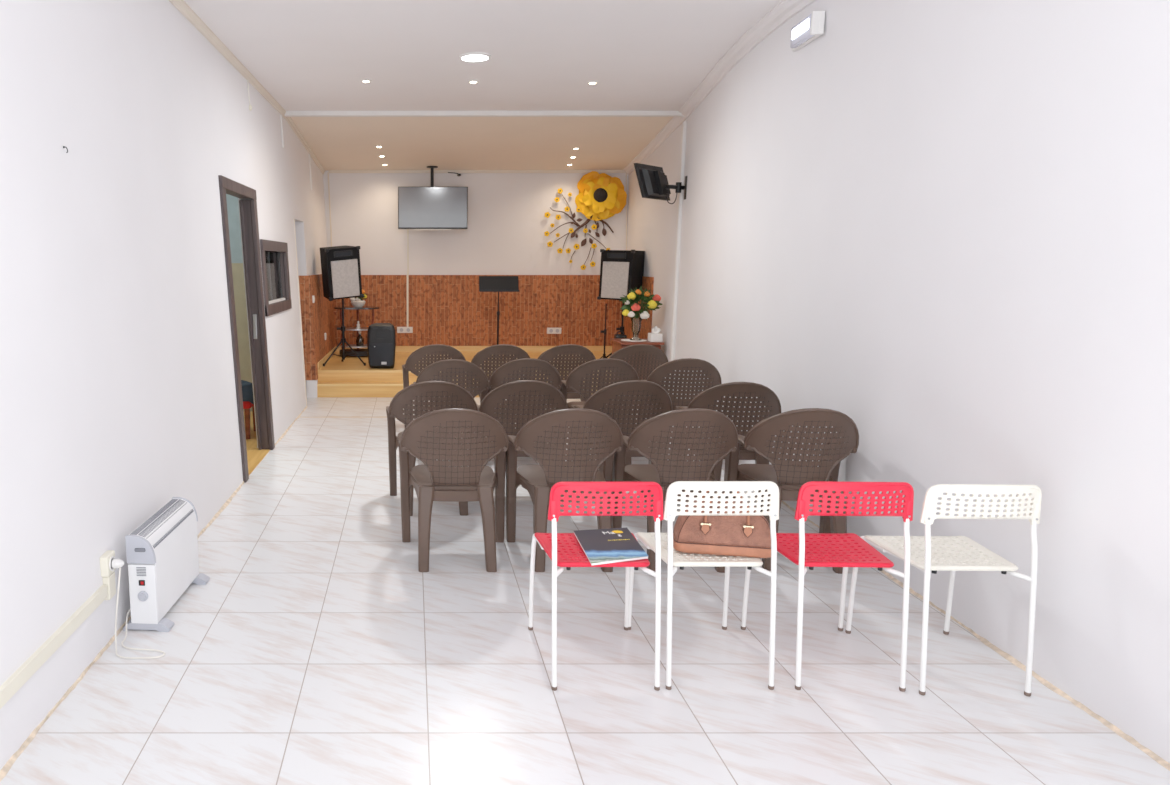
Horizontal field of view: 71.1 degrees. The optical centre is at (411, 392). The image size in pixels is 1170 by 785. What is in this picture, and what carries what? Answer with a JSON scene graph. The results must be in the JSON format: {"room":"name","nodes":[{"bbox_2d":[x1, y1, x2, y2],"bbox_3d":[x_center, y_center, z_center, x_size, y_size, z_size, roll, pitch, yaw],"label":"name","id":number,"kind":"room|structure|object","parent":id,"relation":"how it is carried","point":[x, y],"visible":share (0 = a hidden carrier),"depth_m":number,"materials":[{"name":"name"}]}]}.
{"room":"house of worship","nodes":[
{"label":"house of worship","id":0,"kind":"room"},
{"bbox_2d":[0,0,326,769],"bbox_3d":[-1.339,-0.763,4.749,0.258,3.060,12.827,0,9,1],"label":"wall","id":1,"kind":"structure","parent":0,"point":[118,401],"depth_m":3.41,"materials":[{"name":"white paint"}]},
{"bbox_2d":[0,585,107,708],"bbox_3d":[-1.289,1.169,0.976,0.028,0.050,4.551,0,9,1],"label":"duct","id":2,"kind":"object","parent":1,"relation":"attached to","point":[45,651],"visible":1,"depth_m":2.73,"materials":[{"name":"beige plastic"}]},
{"bbox_2d":[100,550,115,599],"bbox_3d":[-1.240,0.749,3.253,0.038,0.188,0.085,0,9,0],"label":"wall socket","id":3,"kind":"object","parent":1,"relation":"attached to","point":[107,572],"visible":0.88,"depth_m":3.23,"materials":[{"name":"beige plastic"}]},
{"bbox_2d":[109,556,114,570],"bbox_3d":[-1.223,0.698,3.245,0.004,0.060,0.059,0,9,0],"label":"socket","id":4,"kind":"object","parent":3,"relation":"attached to","point":[111,558],"depth_m":3.23,"materials":[{"name":"white plastic"}]},
{"bbox_2d":[112,559,124,568],"bbox_3d":[-1.198,0.698,3.245,0.045,0.040,0.039,0,9,0],"label":"plug","id":5,"kind":"object","parent":3,"relation":"attached to","point":[116,563],"visible":1,"depth_m":3.23,"materials":[{"name":"white plastic"}]},
{"bbox_2d":[0,481,243,780],"bbox_3d":[-1.255,1.193,2.221,0.032,0.017,7.001,0,9,1],"label":"baseboard","id":6,"kind":"structure","parent":1,"relation":"attached to","point":[10,762],"depth_m":2.88,"materials":[{"name":"beige marble tile"}]},
{"bbox_2d":[218,175,274,482],"bbox_3d":[-1.275,-0.493,6.014,0.233,2.120,1.090,0,9,0],"label":"door frame","id":7,"kind":"structure","parent":1,"relation":"in","point":[250,240],"depth_m":6.38,"materials":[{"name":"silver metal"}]},
{"bbox_2d":[169,0,324,173],"bbox_3d":[-1.338,-2.097,4.522,0.063,0.293,12.803,0,9,1],"label":"trim","id":8,"kind":"structure","parent":1,"relation":"attached to","point":[182,6],"depth_m":5.87,"materials":[{"name":"beige paint"}]},
{"bbox_2d":[247,80,251,110],"bbox_3d":[-1.294,-2.377,6.335,0.032,0.246,0.041,0,9,0],"label":"hanging cord","id":9,"kind":"object","parent":1,"relation":"hanging from","point":[250,106],"visible":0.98,"depth_m":6.33,"materials":[{"name":"beige plastic"}]},
{"bbox_2d":[260,239,291,315],"bbox_3d":[-1.258,-1.046,7.186,0.127,0.635,1.201,0,9,1],"label":"window","id":10,"kind":"structure","parent":1,"relation":"in","point":[274,254],"depth_m":7.31,"materials":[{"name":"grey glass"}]},
{"bbox_2d":[280,115,283,147],"bbox_3d":[-1.273,-2.560,7.790,0.033,0.310,0.036,0,9,0],"label":"stub","id":11,"kind":"object","parent":1,"relation":"attached to","point":[280,115],"visible":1,"depth_m":7.78,"materials":[{"name":"white plastic"}]},
{"bbox_2d":[275,406,306,444],"bbox_3d":[-1.156,0.307,7.659,0.032,0.017,1.941,0,9,1],"label":"baseboard","id":12,"kind":"structure","parent":1,"relation":"attached to","point":[304,409],"depth_m":7.48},
{"bbox_2d":[294,219,306,405],"bbox_3d":[-1.245,-0.832,8.467,0.214,2.000,0.042,0,9,0],"label":"door","id":13,"kind":"structure","parent":1,"relation":"in","point":[294,219],"depth_m":8.45,"materials":[{"name":"beige paint"}]},
{"bbox_2d":[309,154,312,189],"bbox_3d":[-1.232,-2.675,9.645,0.038,0.420,0.036,0,9,0],"label":"stub","id":14,"kind":"object","parent":1,"relation":"attached to","point":[309,154],"visible":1,"depth_m":9.63,"materials":[{"name":"white plastic"}]},
{"bbox_2d":[306,380,317,397],"bbox_3d":[-1.158,-0.043,9.223,0.120,0.200,0.090,0,9,0],"label":"trim","id":15,"kind":"structure","parent":1,"relation":"attached to","point":[311,384],"depth_m":9.18,"materials":[{"name":"white paint"}]},
{"bbox_2d":[299,274,335,379],"bbox_3d":[-1.188,-0.903,10.147,0.199,1.200,2.084,0,9,1],"label":"trim","id":16,"kind":"structure","parent":1,"relation":"attached to","point":[317,318],"depth_m":9.26,"materials":[{"name":"wood"}]},
{"bbox_2d":[317,346,336,369],"bbox_3d":[-1.104,-0.462,10.300,0.045,0.090,1.921,0,9,1],"label":"baseboard","id":17,"kind":"structure","parent":1,"relation":"attached to","point":[323,360],"depth_m":9.98,"materials":[{"name":"brown wood"}]},
{"bbox_2d":[226,194,242,262],"bbox_3d":[-2.480,-1.781,6.397,2.140,1.460,3.400,0,9,0],"label":"wall","id":18,"kind":"structure","parent":0,"point":[232,202],"depth_m":8.06,"materials":[{"name":"paint"}]},
{"bbox_2d":[232,263,251,410],"bbox_3d":[-2.470,-0.301,6.638,2.160,1.540,3.400,0,9,0],"label":"wall","id":19,"kind":"structure","parent":0,"point":[237,268],"depth_m":8.21,"materials":[{"name":"beige paint"}]},
{"bbox_2d":[323,171,627,274],"bbox_3d":[0.950,-1.724,11.148,4.500,2.900,0.120,0,9,0],"label":"wall","id":20,"kind":"structure","parent":0,"point":[504,235],"depth_m":11.00,"materials":[{"name":"white paint"}]},
{"bbox_2d":[327,172,331,246],"bbox_3d":[-1.125,-2.322,10.959,0.060,1.381,0.020,0,9,0],"label":"trim","id":21,"kind":"structure","parent":20,"relation":"attached to","point":[328,172],"depth_m":10.92,"materials":[{"name":"beige paint"}]},
{"bbox_2d":[397,327,412,332],"bbox_3d":[-0.100,-0.881,11.180,0.220,0.085,0.033,0,9,0],"label":"outlet strip","id":22,"kind":"object","parent":20,"relation":"attached to","point":[399,329],"visible":1,"depth_m":11.16,"materials":[{"name":"white plastic"}]},
{"bbox_2d":[407,229,408,326],"bbox_3d":[-0.061,-1.587,11.081,0.027,1.350,0.044,0,9,0],"label":"cable conduit","id":23,"kind":"object","parent":20,"relation":"attached to","point":[407,229],"visible":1,"depth_m":11.06,"materials":[{"name":"beige plastic"}]},
{"bbox_2d":[337,346,611,351],"bbox_3d":[0.950,-0.617,11.252,4.100,0.090,0.020,0,9,0],"label":"baseboard","id":24,"kind":"structure","parent":20,"relation":"attached to","point":[398,348],"depth_m":11.24,"materials":[{"name":"brown wood"}]},
{"bbox_2d":[328,170,625,172],"bbox_3d":[0.930,-3.019,10.851,4.140,0.045,0.035,0,9,0],"label":"trim","id":25,"kind":"structure","parent":20,"relation":"attached to","point":[329,171],"depth_m":10.84,"materials":[{"name":"beige paint"}]},
{"bbox_2d":[333,275,624,345],"bbox_3d":[0.950,-1.150,11.165,4.140,0.991,0.030,0,9,0],"label":"wainscoting","id":26,"kind":"structure","parent":20,"relation":"attached to","point":[450,310],"depth_m":11.15,"materials":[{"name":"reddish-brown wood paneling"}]},
{"bbox_2d":[547,328,560,333],"bbox_3d":[2.000,-0.869,11.182,0.200,0.085,0.033,0,9,0],"label":"outlet strip","id":27,"kind":"object","parent":20,"relation":"attached to","point":[549,330],"visible":1,"depth_m":11.17,"materials":[{"name":"white plastic"}]},
{"bbox_2d":[544,188,613,269],"bbox_3d":[2.302,-2.248,10.957,0.968,1.105,0.078,0,9,0],"label":"branch spray","id":28,"kind":"object","parent":20,"relation":"attached to","point":[578,209],"visible":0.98,"depth_m":10.95,"materials":[{"name":"yellow plastic"}]},
{"bbox_2d":[575,171,626,220],"bbox_3d":[2.581,-2.679,10.841,0.708,0.663,0.127,0,9,0],"label":"flower","id":29,"kind":"object","parent":20,"relation":"attached to","point":[602,196],"visible":1,"depth_m":10.82,"materials":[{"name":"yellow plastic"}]},
{"bbox_2d":[626,173,626,249],"bbox_3d":[2.958,-2.322,10.959,0.081,1.381,0.016,0,9,0],"label":"trim","id":30,"kind":"structure","parent":20,"relation":"attached to","point":[626,173],"depth_m":10.93,"materials":[{"name":"beige paint"}]},
{"bbox_2d":[291,117,672,170],"bbox_3d":[0.700,-2.982,9.494,5.200,0.347,2.900,0,9,0],"label":"ceiling","id":31,"kind":"structure","parent":0,"point":[339,143],"depth_m":9.21,"materials":[{"name":"beige paint"}]},
{"bbox_2d":[398,166,467,229],"bbox_3d":[0.280,-2.607,10.680,0.935,0.833,0.150,0,9,0],"label":"television","id":32,"kind":"object","parent":31,"relation":"hanging from","point":[419,208],"visible":1,"depth_m":10.65,"materials":[{"name":"black plastic"}]},
{"bbox_2d":[184,0,782,110],"bbox_3d":[0.500,-2.066,3.108,4.900,0.100,10.000,0,9,0],"label":"ceiling","id":33,"kind":"structure","parent":0,"point":[309,55],"depth_m":5.59,"materials":[{"name":"white paint"}]},
{"bbox_2d":[459,52,490,61],"bbox_3d":[0.460,-2.447,5.802,0.236,0.014,0.236,0,9,0],"label":"recessed light","id":34,"kind":"object","parent":33,"relation":"in","point":[472,56],"visible":1,"depth_m":5.78,"materials":[{"name":"white plastic"}]},
{"bbox_2d":[462,55,487,60],"bbox_3d":[0.460,-2.447,5.802,0.196,0.009,0.196,0,9,0],"label":"diffuser","id":35,"kind":"object","parent":34,"relation":"attached to","point":[464,57],"depth_m":5.79,"materials":[{"name":"white plastic"}]},
{"bbox_2d":[285,111,686,120],"bbox_3d":[0.732,-2.739,7.923,4.104,0.122,0.070,0,9,0],"label":"conduit","id":36,"kind":"object","parent":33,"relation":"attached to","point":[288,113],"visible":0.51,"depth_m":7.88,"materials":[{"name":"white plastic"}]},
{"bbox_2d":[0,397,1169,784],"bbox_3d":[-0.150,0.788,5.043,7.100,0.104,12.900,0,9,0],"label":"floor","id":37,"kind":"structure","parent":0,"point":[315,649],"depth_m":3.00,"materials":[{"name":"tile"}]},
{"bbox_2d":[115,567,164,658],"bbox_3d":[-1.146,0.872,3.229,0.164,0.322,0.366,-7,11,-35],"label":"power cable","id":38,"kind":"object","parent":37,"relation":"on","point":[163,652],"visible":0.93,"depth_m":3.20,"materials":[{"name":"white plastic"}]},
{"bbox_2d":[123,497,209,631],"bbox_3d":[-1.111,0.761,3.600,0.200,0.421,0.578,1,9,3],"label":"heater","id":39,"kind":"object","parent":37,"relation":"on","point":[162,552],"visible":1,"depth_m":3.42,"materials":[{"name":"white metal"}]},
{"bbox_2d":[130,499,193,548],"bbox_3d":[-1.118,0.584,3.580,0.102,0.061,0.506,1,9,3],"label":"grille","id":40,"kind":"object","parent":39,"relation":"attached to","point":[159,528],"depth_m":3.55,"materials":[{"name":"grey metal"}]},
{"bbox_2d":[243,401,255,438],"bbox_3d":[-1.620,0.181,7.173,0.420,0.410,0.420,0,9,0],"label":"upholstered stool","id":41,"kind":"object","parent":37,"relation":"on","point":[247,405],"visible":0.26,"depth_m":7.00,"materials":[{"name":"red fabric"}]},
{"bbox_2d":[241,380,253,404],"bbox_3d":[-1.620,-0.006,7.142,0.500,0.210,0.460,0,9,0],"label":"jacket","id":42,"kind":"object","parent":41,"relation":"on","point":[247,387],"visible":0.21,"depth_m":6.93,"materials":[{"name":"blue fabric"}]},
{"bbox_2d":[386,381,477,515],"bbox_3d":[0.132,0.306,5.071,0.594,0.847,0.557,0,9,-2],"label":"armchair","id":43,"kind":"object","parent":37,"relation":"on","point":[404,398],"visible":0.53,"depth_m":4.88,"materials":[{"name":"brown plastic"}]},
{"bbox_2d":[402,344,465,427],"bbox_3d":[0.214,-0.043,7.213,0.594,0.847,0.557,0,9,-3],"label":"armchair","id":44,"kind":"object","parent":37,"relation":"on","point":[450,352],"visible":0.29,"depth_m":6.98,"materials":[{"name":"brown plastic"}]},
{"bbox_2d":[413,359,488,459],"bbox_3d":[0.308,0.132,6.138,0.594,0.847,0.557,0,9,0],"label":"armchair","id":45,"kind":"object","parent":37,"relation":"on","point":[438,368],"visible":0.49,"depth_m":5.91,"materials":[{"name":"brown plastic"}]},
{"bbox_2d":[397,408,508,571],"bbox_3d":[0.219,0.452,4.176,0.594,0.847,0.557,0,9,0],"label":"armchair","id":46,"kind":"object","parent":37,"relation":"on","point":[446,480],"visible":1,"depth_m":4.01,"materials":[{"name":"brown plastic"}]},
{"bbox_2d":[317,382,609,396],"bbox_3d":[0.950,-0.190,10.262,4.160,0.156,2.122,0,9,0],"label":"step","id":47,"kind":"structure","parent":37,"relation":"on","point":[324,389],"depth_m":9.22,"materials":[{"name":"brown wood"}]},
{"bbox_2d":[317,352,610,381],"bbox_3d":[0.950,-0.348,10.316,4.140,0.141,1.964,0,9,0],"label":"stage","id":48,"kind":"object","parent":37,"relation":"on","point":[352,369],"depth_m":9.36,"materials":[{"name":"brown wood"}]},
{"bbox_2d":[323,299,365,365],"bbox_3d":[-0.830,-0.758,9.881,0.528,0.810,0.496,0,9,0],"label":"speaker stand","id":49,"kind":"object","parent":48,"relation":"on","point":[342,328],"visible":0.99,"depth_m":9.80,"materials":[{"name":"black paint"}]},
{"bbox_2d":[320,245,363,300],"bbox_3d":[-0.882,-1.462,9.707,0.492,0.666,0.432,-4,10,-24],"label":"loudspeaker","id":50,"kind":"object","parent":49,"relation":"on","point":[340,265],"visible":1,"depth_m":9.54,"materials":[{"name":"black plastic"}]},
{"bbox_2d":[331,259,359,297],"bbox_3d":[-0.800,-1.369,9.550,0.335,0.440,0.018,-9,16,-23],"label":"grille","id":51,"kind":"object","parent":50,"relation":"attached to","point":[345,273],"depth_m":9.54,"materials":[{"name":"white fabric"}]},
{"bbox_2d":[334,306,379,355],"bbox_3d":[-0.740,-0.831,10.726,0.609,0.642,0.380,0,9,0],"label":"side table","id":52,"kind":"object","parent":48,"relation":"on","point":[360,352],"visible":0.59,"depth_m":10.63,"materials":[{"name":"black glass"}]},
{"bbox_2d":[341,344,366,347],"bbox_3d":[-0.740,-0.631,10.759,0.440,0.016,0.340,0,9,0],"label":"shelf","id":53,"kind":"object","parent":52,"relation":"attached to","point":[352,345],"depth_m":10.61,"materials":[{"name":"clear glass"}]},
{"bbox_2d":[346,327,367,330],"bbox_3d":[-0.740,-0.858,10.722,0.400,0.016,0.320,0,9,0],"label":"shelf","id":54,"kind":"object","parent":52,"relation":"attached to","point":[349,328],"depth_m":10.64,"materials":[{"name":"clear glass"}]},
{"bbox_2d":[349,289,366,306],"bbox_3d":[-0.727,-1.269,10.607,0.266,0.259,0.238,0,9,0],"label":"flower planter","id":55,"kind":"object","parent":52,"relation":"on","point":[356,301],"visible":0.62,"depth_m":10.55,"materials":[{"name":"white ceramic"}]},
{"bbox_2d":[351,300,364,306],"bbox_3d":[-0.720,-1.187,10.627,0.200,0.090,0.200,0,9,0],"label":"bowl","id":56,"kind":"object","parent":55,"relation":"on","point":[356,303],"depth_m":10.55,"materials":[{"name":"white ceramic"}]},
{"bbox_2d":[356,331,363,345],"bbox_3d":[-0.700,-0.724,10.673,0.110,0.195,0.110,0,9,0],"label":"bottle","id":57,"kind":"object","parent":52,"relation":"on","point":[359,341],"visible":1,"depth_m":10.64,"materials":[{"name":"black glass"}]},
{"bbox_2d":[367,323,395,368],"bbox_3d":[-0.356,-0.561,9.542,0.340,0.530,0.324,1,9,4],"label":"loudspeaker","id":58,"kind":"object","parent":48,"relation":"on","point":[381,338],"visible":1,"depth_m":9.40,"materials":[{"name":"black plastic"}]},
{"bbox_2d":[369,343,393,365],"bbox_3d":[-0.366,-0.449,9.413,0.297,0.270,0.020,1,9,4],"label":"grille","id":59,"kind":"object","parent":58,"relation":"attached to","point":[380,354],"depth_m":9.41,"materials":[{"name":"plastic"}]},
{"bbox_2d":[479,276,519,358],"bbox_3d":[1.120,-0.978,10.391,0.510,1.081,0.403,0,9,0],"label":"music stand","id":60,"kind":"object","parent":48,"relation":"on","point":[498,284],"visible":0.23,"depth_m":10.25,"materials":[{"name":"black paint"}]},
{"bbox_2d":[600,304,606,358],"bbox_3d":[2.371,-0.702,9.691,0.240,0.760,0.230,0,9,0],"label":"microphone stand","id":61,"kind":"object","parent":48,"relation":"on","point":[604,331],"visible":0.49,"depth_m":9.70,"materials":[{"name":"black paint"}]},
{"bbox_2d":[606,301,624,357],"bbox_3d":[2.640,-0.751,9.928,0.446,0.780,0.391,0,9,0],"label":"speaker stand","id":62,"kind":"object","parent":48,"relation":"on","point":[622,327],"visible":0.2,"depth_m":9.96,"materials":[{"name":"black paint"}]},
{"bbox_2d":[597,249,644,300],"bbox_3d":[2.619,-1.453,9.867,0.441,0.634,0.480,9,13,37],"label":"loudspeaker","id":63,"kind":"object","parent":62,"relation":"on","point":[621,271],"visible":0.83,"depth_m":9.69,"materials":[{"name":"black plastic"}]},
{"bbox_2d":[601,262,628,298],"bbox_3d":[2.477,-1.372,9.699,0.335,0.440,0.018,9,13,37],"label":"grille","id":64,"kind":"object","parent":63,"relation":"attached to","point":[614,275],"depth_m":9.69,"materials":[{"name":"white fabric"}]},
{"bbox_2d":[614,331,626,338],"bbox_3d":[2.560,-0.545,9.777,0.130,0.422,0.165,1,9,5],"label":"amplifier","id":65,"kind":"object","parent":48,"relation":"on","point":[616,336],"visible":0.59,"depth_m":9.68,"materials":[{"name":"black plastic"}]},
{"bbox_2d":[469,344,529,428],"bbox_3d":[0.801,-0.043,7.213,0.594,0.847,0.557,0,9,0],"label":"armchair","id":66,"kind":"object","parent":37,"relation":"on","point":[494,351],"visible":0.3,"depth_m":6.97,"materials":[{"name":"brown plastic"}]},
{"bbox_2d":[477,380,567,506],"bbox_3d":[0.704,0.301,5.101,0.594,0.847,0.557,0,9,0],"label":"armchair","id":67,"kind":"object","parent":37,"relation":"on","point":[496,397],"visible":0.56,"depth_m":4.89,"materials":[{"name":"brown plastic"}]},
{"bbox_2d":[488,358,561,431],"bbox_3d":[0.871,0.122,6.197,0.594,0.847,0.557,0,9,0],"label":"armchair","id":68,"kind":"object","parent":37,"relation":"on","point":[537,368],"visible":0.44,"depth_m":5.96,"materials":[{"name":"brown plastic"}]},
{"bbox_2d":[531,344,595,400],"bbox_3d":[1.378,-0.043,7.213,0.594,0.847,0.557,0,9,0],"label":"armchair","id":69,"kind":"object","parent":37,"relation":"on","point":[578,352],"visible":0.35,"depth_m":6.98,"materials":[{"name":"brown plastic"}]},
{"bbox_2d":[506,408,623,571],"bbox_3d":[0.806,0.452,4.176,0.594,0.847,0.557,0,9,0],"label":"armchair","id":70,"kind":"object","parent":37,"relation":"on","point":[538,480],"visible":0.94,"depth_m":4.01,"materials":[{"name":"brown plastic"}]},
{"bbox_2d":[528,482,662,690],"bbox_3d":[0.707,0.667,3.084,0.434,0.773,0.509,0,9,0],"label":"cafe chair","id":71,"kind":"object","parent":37,"relation":"on","point":[563,549],"visible":0.7,"depth_m":2.86,"materials":[{"name":"red plastic"}]},
{"bbox_2d":[574,527,647,564],"bbox_3d":[0.767,0.591,3.076,0.234,0.011,0.395,0,9,0],"label":"brochure","id":72,"kind":"object","parent":71,"relation":"on","point":[611,545],"visible":1,"depth_m":3.06,"materials":[{"name":"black paper"}]},
{"bbox_2d":[559,358,638,465],"bbox_3d":[1.466,0.122,6.197,0.594,0.847,0.557,0,9,2],"label":"armchair","id":73,"kind":"object","parent":37,"relation":"on","point":[613,367],"visible":0.46,"depth_m":5.98,"materials":[{"name":"brown plastic"}]},
{"bbox_2d":[571,380,671,513],"bbox_3d":[1.358,0.301,5.101,0.594,0.847,0.557,0,9,0],"label":"armchair","id":74,"kind":"object","parent":37,"relation":"on","point":[659,397],"visible":0.53,"depth_m":4.89,"materials":[{"name":"brown plastic"}]},
{"bbox_2d":[601,344,668,400],"bbox_3d":[2.022,-0.043,7.214,0.594,0.847,0.557,1,9,5],"label":"armchair","id":75,"kind":"object","parent":37,"relation":"on","point":[632,352],"visible":0.35,"depth_m":6.98,"materials":[{"name":"brown plastic"}]},
{"bbox_2d":[610,339,664,400],"bbox_3d":[2.485,-0.233,8.846,0.480,0.696,0.464,0,9,0],"label":"base cabinet","id":76,"kind":"object","parent":37,"relation":"on","point":[617,344],"visible":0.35,"depth_m":8.61,"materials":[{"name":"brown wood"}]},
{"bbox_2d":[621,339,646,341],"bbox_3d":[2.450,-0.577,8.781,0.277,0.003,0.277,0,9,0],"label":"lace doily","id":77,"kind":"object","parent":76,"relation":"on","point":[637,340],"visible":0.99,"depth_m":8.74,"materials":[{"name":"white fabric"}]},
{"bbox_2d":[620,286,661,339],"bbox_3d":[2.505,-0.873,8.725,0.483,0.594,0.401,0,9,0],"label":"flower vase","id":78,"kind":"object","parent":77,"relation":"on","point":[632,308],"visible":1,"depth_m":8.64,"materials":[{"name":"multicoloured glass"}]},
{"bbox_2d":[648,326,662,341],"bbox_3d":[2.645,-0.640,8.640,0.125,0.171,0.120,0,9,0],"label":"tissue box","id":79,"kind":"object","parent":76,"relation":"on","point":[655,336],"visible":1,"depth_m":8.59,"materials":[{"name":"white paper"}]},
{"bbox_2d":[611,408,737,572],"bbox_3d":[1.392,0.452,4.177,0.594,0.847,0.557,0,9,2],"label":"armchair","id":80,"kind":"object","parent":37,"relation":"on","point":[665,472],"visible":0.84,"depth_m":4.01,"materials":[{"name":"brown plastic"}]},
{"bbox_2d":[638,358,721,453],"bbox_3d":[2.094,0.122,6.197,0.594,0.847,0.557,1,9,7],"label":"armchair","id":81,"kind":"object","parent":37,"relation":"on","point":[684,367],"visible":0.57,"depth_m":5.99,"materials":[{"name":"brown plastic"}]},
{"bbox_2d":[629,481,778,689],"bbox_3d":[1.126,0.666,3.090,0.434,0.773,0.509,0,9,0],"label":"cafe chair","id":82,"kind":"object","parent":37,"relation":"on","point":[673,558],"visible":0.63,"depth_m":2.87,"materials":[{"name":"white plastic"}]},
{"bbox_2d":[673,491,770,557],"bbox_3d":[1.186,0.485,3.022,0.364,0.241,0.138,2,9,11],"label":"handbag","id":83,"kind":"object","parent":82,"relation":"on","point":[728,535],"visible":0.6,"depth_m":2.98,"materials":[{"name":"brown leather"}]},
{"bbox_2d":[674,382,781,511],"bbox_3d":[2.008,0.312,5.032,0.594,0.847,0.557,1,9,8],"label":"armchair","id":84,"kind":"object","parent":37,"relation":"on","point":[766,396],"visible":0.43,"depth_m":4.82,"materials":[{"name":"brown plastic"}]},
{"bbox_2d":[724,408,858,573],"bbox_3d":[2.004,0.452,4.176,0.594,0.847,0.557,1,9,7],"label":"armchair","id":85,"kind":"object","parent":37,"relation":"on","point":[789,475],"visible":0.8,"depth_m":4.01,"materials":[{"name":"brown plastic"}]},
{"bbox_2d":[741,481,913,691],"bbox_3d":[1.607,0.667,3.083,0.434,0.773,0.509,0,9,2],"label":"cafe chair","id":86,"kind":"object","parent":37,"relation":"on","point":[811,550],"visible":0.96,"depth_m":2.87,"materials":[{"name":"red plastic"}]},
{"bbox_2d":[845,484,1041,696],"bbox_3d":[2.037,0.673,3.049,0.434,0.773,0.509,0,9,1],"label":"cafe chair","id":87,"kind":"object","parent":37,"relation":"on","point":[928,552],"visible":0.94,"depth_m":2.84,"materials":[{"name":"white plastic"}]},
{"bbox_2d":[627,0,1169,762],"bbox_3d":[2.504,-0.769,4.756,0.592,3.070,12.856,1,9,3],"label":"wall","id":88,"kind":"structure","parent":0,"point":[941,227],"depth_m":3.20,"materials":[{"name":"white paint"}]},
{"bbox_2d":[624,276,653,338],"bbox_3d":[2.939,-0.967,10.305,0.096,1.076,1.765,1,9,5],"label":"trim","id":89,"kind":"structure","parent":88,"relation":"attached to","point":[646,325],"depth_m":9.82,"materials":[{"name":"wood"}]},
{"bbox_2d":[634,163,686,203],"bbox_3d":[2.401,-2.059,7.882,0.604,0.375,0.313,-3,10,-16],"label":"wall monitor","id":90,"kind":"object","parent":88,"relation":"attached to","point":[653,182],"visible":1,"depth_m":7.78,"materials":[{"name":"black plastic"}]},
{"bbox_2d":[668,121,686,393],"bbox_3d":[2.720,-1.254,8.165,0.038,2.930,0.060,0,9,0],"label":"conduit","id":91,"kind":"object","parent":88,"relation":"attached to","point":[684,124],"visible":0.77,"depth_m":8.11,"materials":[{"name":"white plastic"}]},
{"bbox_2d":[623,0,815,175],"bbox_3d":[2.449,-2.381,6.317,0.331,0.310,9.263,1,9,5],"label":"trim","id":92,"kind":"structure","parent":88,"relation":"attached to","point":[781,13],"depth_m":5.79,"materials":[{"name":"white paint"}]},
{"bbox_2d":[790,11,824,50],"bbox_3d":[2.190,-2.014,4.436,0.069,0.120,0.360,1,9,4],"label":"emergency light","id":93,"kind":"object","parent":88,"relation":"attached to","point":[810,28],"visible":1,"depth_m":4.34,"materials":[{"name":"white plastic"}]},
{"bbox_2d":[692,427,1169,770],"bbox_3d":[2.442,0.967,3.606,0.207,0.017,9.809,0,9,2],"label":"baseboard","id":94,"kind":"structure","parent":88,"relation":"attached to","point":[1158,759],"depth_m":2.92,"materials":[{"name":"beige marble stone"}]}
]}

